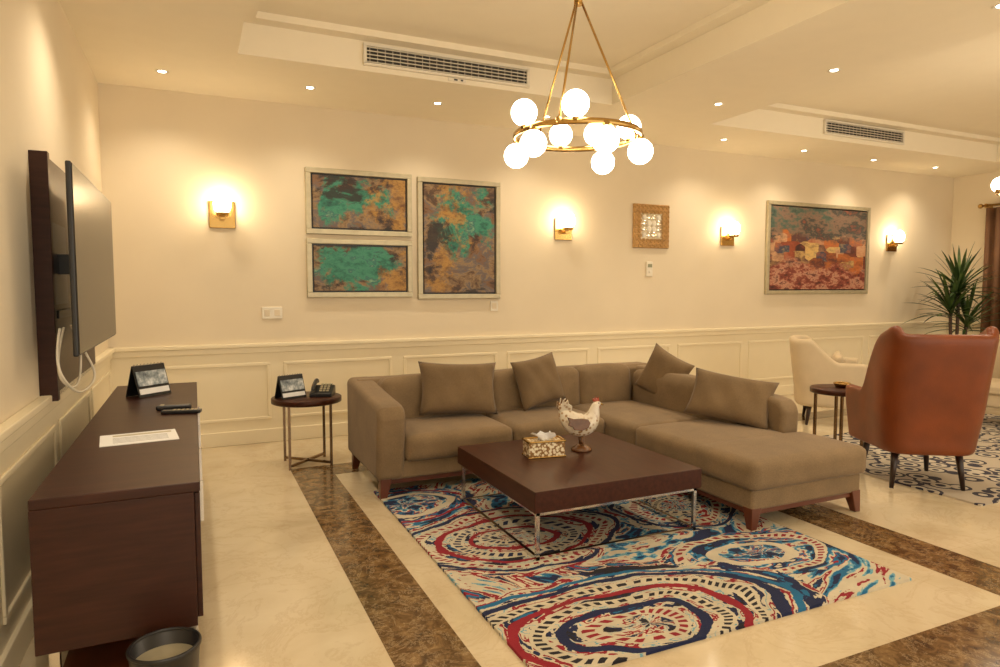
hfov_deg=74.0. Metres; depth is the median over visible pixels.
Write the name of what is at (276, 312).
socket
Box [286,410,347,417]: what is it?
molding
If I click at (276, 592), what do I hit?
floor
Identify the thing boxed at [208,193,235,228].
wall sconce
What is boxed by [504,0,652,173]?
globe chandelier
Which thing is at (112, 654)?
base
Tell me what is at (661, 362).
throw pillow
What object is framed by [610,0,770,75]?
crown molding
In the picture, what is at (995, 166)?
soffit
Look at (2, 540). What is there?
molding
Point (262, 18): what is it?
crown molding
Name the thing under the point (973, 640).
trim
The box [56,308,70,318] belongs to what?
shelf rail
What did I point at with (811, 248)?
landscape painting
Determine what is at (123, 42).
soffit
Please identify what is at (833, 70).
recessed light
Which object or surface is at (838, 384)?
ashtray
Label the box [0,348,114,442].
trim
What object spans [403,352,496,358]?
molding
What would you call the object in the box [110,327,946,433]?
wainscoting
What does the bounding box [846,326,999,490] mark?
chair
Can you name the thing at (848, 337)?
wall molding
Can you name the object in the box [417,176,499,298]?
abstract painting
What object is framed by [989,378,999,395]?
seat cushion
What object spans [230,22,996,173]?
ceiling
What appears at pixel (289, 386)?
desk calendar
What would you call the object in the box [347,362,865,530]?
sectional sofa
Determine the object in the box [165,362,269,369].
molding
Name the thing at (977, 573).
trim
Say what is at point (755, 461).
cushion
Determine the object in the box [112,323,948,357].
trim
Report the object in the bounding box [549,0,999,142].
soffit
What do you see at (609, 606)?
area rug
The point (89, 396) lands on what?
wall molding
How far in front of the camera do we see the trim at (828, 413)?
7.63 m
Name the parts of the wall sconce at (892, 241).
lamp shade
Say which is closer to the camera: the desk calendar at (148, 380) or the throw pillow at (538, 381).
the desk calendar at (148, 380)
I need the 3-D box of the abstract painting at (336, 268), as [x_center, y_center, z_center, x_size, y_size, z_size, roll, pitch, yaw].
[-1.365,-0.638,6.529,1.040,0.565,0.045,-2,4,-25]
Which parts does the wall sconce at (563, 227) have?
lamp shade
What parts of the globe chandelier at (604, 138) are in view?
globe, globe, globe, rod, globe, rod, globe, globe, globe, globe, rod, globe, globe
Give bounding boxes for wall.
[0,0,107,423]
[98,83,953,347]
[947,171,999,324]
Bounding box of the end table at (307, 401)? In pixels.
[271,391,341,470]
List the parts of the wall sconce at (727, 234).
lamp shade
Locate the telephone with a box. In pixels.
[309,378,335,396]
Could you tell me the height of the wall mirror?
0.520 m
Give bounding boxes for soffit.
[59,0,247,96]
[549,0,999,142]
[923,144,999,177]
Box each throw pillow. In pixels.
[418,361,497,414]
[510,352,565,410]
[635,343,694,393]
[684,367,778,429]
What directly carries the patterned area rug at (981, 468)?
on the floor at (276, 592)
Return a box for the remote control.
[161,408,201,414]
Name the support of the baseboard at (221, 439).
attached to the wall at (179, 280)
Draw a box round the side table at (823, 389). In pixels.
[810,384,863,446]
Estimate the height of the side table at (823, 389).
0.580 m
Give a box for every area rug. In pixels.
[374,478,911,666]
[823,414,999,505]
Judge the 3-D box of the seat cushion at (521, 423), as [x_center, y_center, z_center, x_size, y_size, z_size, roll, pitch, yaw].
[0.334,0.736,5.378,0.822,0.200,0.700,-2,4,-25]
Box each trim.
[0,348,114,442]
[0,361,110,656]
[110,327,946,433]
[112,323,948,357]
[778,504,999,595]
[798,409,846,420]
[818,606,999,666]
[947,324,979,334]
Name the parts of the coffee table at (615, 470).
leg, leg, leg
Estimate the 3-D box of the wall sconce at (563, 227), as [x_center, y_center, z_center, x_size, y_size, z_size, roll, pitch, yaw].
[0.747,-1.195,7.382,0.220,0.301,0.195,-2,4,-25]
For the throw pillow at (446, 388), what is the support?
on the sectional sofa
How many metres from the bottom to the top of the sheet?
0.004 m
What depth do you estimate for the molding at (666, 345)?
7.93 m
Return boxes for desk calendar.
[126,362,170,397]
[274,373,306,399]
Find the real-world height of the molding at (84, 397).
0.030 m
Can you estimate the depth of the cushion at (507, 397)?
5.53 m
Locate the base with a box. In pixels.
[63,637,139,666]
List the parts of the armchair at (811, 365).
leg, leg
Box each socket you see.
[264,310,269,315]
[274,310,279,315]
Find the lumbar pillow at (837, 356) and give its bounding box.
[831,351,844,362]
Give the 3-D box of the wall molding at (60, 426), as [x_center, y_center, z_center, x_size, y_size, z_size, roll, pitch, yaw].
[-2.326,0.722,3.528,0.014,0.480,0.030,-2,4,-25]
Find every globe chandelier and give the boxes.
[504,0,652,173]
[991,177,999,195]
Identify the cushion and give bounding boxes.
[377,373,486,418]
[404,413,512,460]
[485,406,604,439]
[493,366,579,410]
[573,363,630,403]
[633,369,737,422]
[635,419,781,465]
[695,432,865,491]
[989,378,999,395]
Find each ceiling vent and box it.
[363,42,529,87]
[823,119,904,144]
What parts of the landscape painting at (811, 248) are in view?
frame, frame, frame, frame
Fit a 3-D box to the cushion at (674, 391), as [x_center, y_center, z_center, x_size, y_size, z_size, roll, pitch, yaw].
[1.534,0.517,5.531,0.215,0.355,1.245,-2,4,-25]
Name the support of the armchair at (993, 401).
on the patterned area rug at (981, 468)
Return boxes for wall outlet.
[262,307,281,318]
[490,301,497,310]
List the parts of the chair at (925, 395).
leg, leg, leg, leg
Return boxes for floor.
[19,394,999,666]
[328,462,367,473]
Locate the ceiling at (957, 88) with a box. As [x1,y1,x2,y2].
[258,0,999,137]
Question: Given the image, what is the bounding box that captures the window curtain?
[978,203,999,333]
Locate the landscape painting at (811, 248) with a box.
[764,200,870,293]
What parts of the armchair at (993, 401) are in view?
seat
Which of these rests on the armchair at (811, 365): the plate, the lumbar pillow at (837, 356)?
the lumbar pillow at (837, 356)
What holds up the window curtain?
attached to the wall at (968, 221)
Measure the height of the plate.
0.028 m
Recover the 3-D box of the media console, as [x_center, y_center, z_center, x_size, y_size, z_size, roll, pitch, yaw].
[-1.856,0.828,3.509,0.517,0.770,2.750,-2,4,-25]
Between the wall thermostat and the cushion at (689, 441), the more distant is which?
the wall thermostat
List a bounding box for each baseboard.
[0,598,33,666]
[201,385,793,447]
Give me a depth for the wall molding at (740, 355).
8.68 m
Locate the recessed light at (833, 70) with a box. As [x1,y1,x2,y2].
[827,68,840,72]
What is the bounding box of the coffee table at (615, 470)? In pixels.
[458,432,701,560]
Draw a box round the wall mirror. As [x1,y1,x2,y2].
[633,203,669,248]
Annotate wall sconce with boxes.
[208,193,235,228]
[554,212,574,239]
[720,221,739,245]
[886,230,904,251]
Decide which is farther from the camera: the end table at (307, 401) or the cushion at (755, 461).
the end table at (307, 401)
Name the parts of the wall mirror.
frame, frame, frame, panel, frame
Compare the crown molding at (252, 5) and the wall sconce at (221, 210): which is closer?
the crown molding at (252, 5)
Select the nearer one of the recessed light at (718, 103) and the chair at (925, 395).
the chair at (925, 395)
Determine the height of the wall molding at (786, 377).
0.030 m
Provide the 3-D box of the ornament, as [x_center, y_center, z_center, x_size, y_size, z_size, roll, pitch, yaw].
[0.528,0.590,4.345,0.317,0.353,0.154,-1,4,-10]
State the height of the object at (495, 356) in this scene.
0.480 m
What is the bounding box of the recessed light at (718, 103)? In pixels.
[713,102,723,105]
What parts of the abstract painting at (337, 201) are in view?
frame, frame, frame, frame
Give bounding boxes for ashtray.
[833,381,850,387]
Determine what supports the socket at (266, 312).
attached to the wall outlet at (267, 312)
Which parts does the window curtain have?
rod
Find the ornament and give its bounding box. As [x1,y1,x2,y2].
[556,396,602,452]
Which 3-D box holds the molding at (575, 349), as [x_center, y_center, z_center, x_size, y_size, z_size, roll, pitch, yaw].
[0.554,0.197,7.477,1.050,0.030,0.014,-2,4,-25]
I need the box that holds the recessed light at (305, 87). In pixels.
[304,86,315,89]
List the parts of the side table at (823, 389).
leg, leg, leg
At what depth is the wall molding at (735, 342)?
8.45 m
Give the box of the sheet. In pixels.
[99,429,178,446]
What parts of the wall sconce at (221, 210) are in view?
lamp shade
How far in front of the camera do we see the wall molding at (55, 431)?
3.37 m
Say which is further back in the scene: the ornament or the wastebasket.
the ornament
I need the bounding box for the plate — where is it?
[448,77,465,82]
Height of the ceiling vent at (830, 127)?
0.168 m
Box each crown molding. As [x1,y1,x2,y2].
[244,11,618,79]
[245,0,259,17]
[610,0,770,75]
[760,103,999,144]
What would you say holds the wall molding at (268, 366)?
attached to the wall at (179, 280)
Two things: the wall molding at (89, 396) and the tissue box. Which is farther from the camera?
the wall molding at (89, 396)
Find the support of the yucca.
on the floor at (276, 592)
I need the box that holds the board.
[28,150,95,400]
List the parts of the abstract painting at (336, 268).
frame, frame, frame, frame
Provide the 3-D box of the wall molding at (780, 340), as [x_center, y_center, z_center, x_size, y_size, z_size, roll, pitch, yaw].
[3.743,0.097,8.940,1.050,0.030,0.014,-2,4,-25]
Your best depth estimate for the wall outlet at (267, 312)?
6.22 m
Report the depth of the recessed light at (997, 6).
4.04 m
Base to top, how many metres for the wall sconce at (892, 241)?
0.301 m
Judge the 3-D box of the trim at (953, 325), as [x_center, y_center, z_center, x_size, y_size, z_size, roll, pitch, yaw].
[8.870,0.557,6.527,0.012,0.900,8.750,-2,4,-25]
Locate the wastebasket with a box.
[126,627,201,666]
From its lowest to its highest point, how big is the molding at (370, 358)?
0.030 m
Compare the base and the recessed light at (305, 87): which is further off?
the recessed light at (305, 87)
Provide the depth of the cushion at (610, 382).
5.89 m
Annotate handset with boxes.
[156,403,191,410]
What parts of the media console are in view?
leg, leg, door, handle, handle, handle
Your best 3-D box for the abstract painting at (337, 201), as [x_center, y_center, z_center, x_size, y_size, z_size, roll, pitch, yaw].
[-1.365,-1.272,6.486,1.040,0.625,0.045,-2,4,-25]
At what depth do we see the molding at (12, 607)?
2.59 m
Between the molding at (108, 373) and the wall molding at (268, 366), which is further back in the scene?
the wall molding at (268, 366)
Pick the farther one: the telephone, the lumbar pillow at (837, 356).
the lumbar pillow at (837, 356)
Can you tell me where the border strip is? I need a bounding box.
[291,465,480,666]
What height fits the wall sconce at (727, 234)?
0.301 m
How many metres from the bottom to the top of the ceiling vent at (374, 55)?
0.168 m
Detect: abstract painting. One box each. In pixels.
[304,167,411,236]
[306,238,412,297]
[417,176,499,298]
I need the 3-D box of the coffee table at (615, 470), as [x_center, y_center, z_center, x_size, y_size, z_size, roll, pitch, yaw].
[0.452,0.965,4.202,1.110,0.376,1.120,-2,4,-25]
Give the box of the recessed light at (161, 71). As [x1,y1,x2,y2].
[155,69,168,73]
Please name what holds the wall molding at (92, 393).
attached to the wall at (49, 103)
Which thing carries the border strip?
on the floor at (276, 592)
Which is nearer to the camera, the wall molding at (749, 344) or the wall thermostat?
the wall thermostat
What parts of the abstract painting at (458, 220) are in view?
frame, frame, frame, frame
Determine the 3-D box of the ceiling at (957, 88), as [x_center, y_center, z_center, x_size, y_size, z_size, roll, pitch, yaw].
[3.654,-2.316,3.981,11.650,0.100,8.850,-2,4,-25]
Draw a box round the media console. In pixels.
[28,382,203,666]
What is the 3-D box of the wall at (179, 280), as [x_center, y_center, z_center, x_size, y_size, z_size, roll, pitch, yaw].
[1.821,-0.871,8.073,11.650,3.540,0.120,-2,4,-25]
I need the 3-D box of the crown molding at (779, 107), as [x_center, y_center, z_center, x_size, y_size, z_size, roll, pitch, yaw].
[4.495,-2.508,7.903,5.000,0.050,0.120,-2,4,-25]
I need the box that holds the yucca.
[907,242,999,334]
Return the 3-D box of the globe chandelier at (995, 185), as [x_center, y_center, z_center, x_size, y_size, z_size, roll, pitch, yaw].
[4.453,-1.687,5.347,0.711,1.341,0.782,2,4,24]
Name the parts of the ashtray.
dish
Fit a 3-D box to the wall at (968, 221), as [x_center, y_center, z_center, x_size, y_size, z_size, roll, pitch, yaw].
[8.930,-0.761,6.465,0.120,3.540,8.750,-2,4,-25]
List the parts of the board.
edge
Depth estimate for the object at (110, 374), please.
5.58 m
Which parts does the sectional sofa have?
arm, frame, seat corner, frame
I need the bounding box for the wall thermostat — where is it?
[646,261,652,276]
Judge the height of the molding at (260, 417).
0.030 m
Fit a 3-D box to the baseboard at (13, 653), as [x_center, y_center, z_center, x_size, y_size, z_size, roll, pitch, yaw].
[-1.513,1.266,1.788,0.030,0.130,8.750,-2,4,-25]
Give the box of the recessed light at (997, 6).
[992,3,999,9]
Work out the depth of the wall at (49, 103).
3.04 m
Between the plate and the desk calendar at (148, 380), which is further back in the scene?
the plate
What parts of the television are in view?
mount plate, mount arm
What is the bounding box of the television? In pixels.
[52,160,115,392]
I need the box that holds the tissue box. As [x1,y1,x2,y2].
[522,431,565,458]
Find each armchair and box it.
[789,335,866,424]
[986,334,999,407]
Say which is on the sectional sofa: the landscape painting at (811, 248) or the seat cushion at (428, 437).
the seat cushion at (428, 437)
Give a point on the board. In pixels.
(69, 364)
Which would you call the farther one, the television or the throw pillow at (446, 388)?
the throw pillow at (446, 388)
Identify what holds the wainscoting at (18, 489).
attached to the wall at (49, 103)
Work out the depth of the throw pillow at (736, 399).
4.91 m
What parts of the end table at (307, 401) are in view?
leg, leg, leg, leg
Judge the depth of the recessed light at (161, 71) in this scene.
5.24 m
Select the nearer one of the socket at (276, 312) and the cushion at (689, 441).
the cushion at (689, 441)

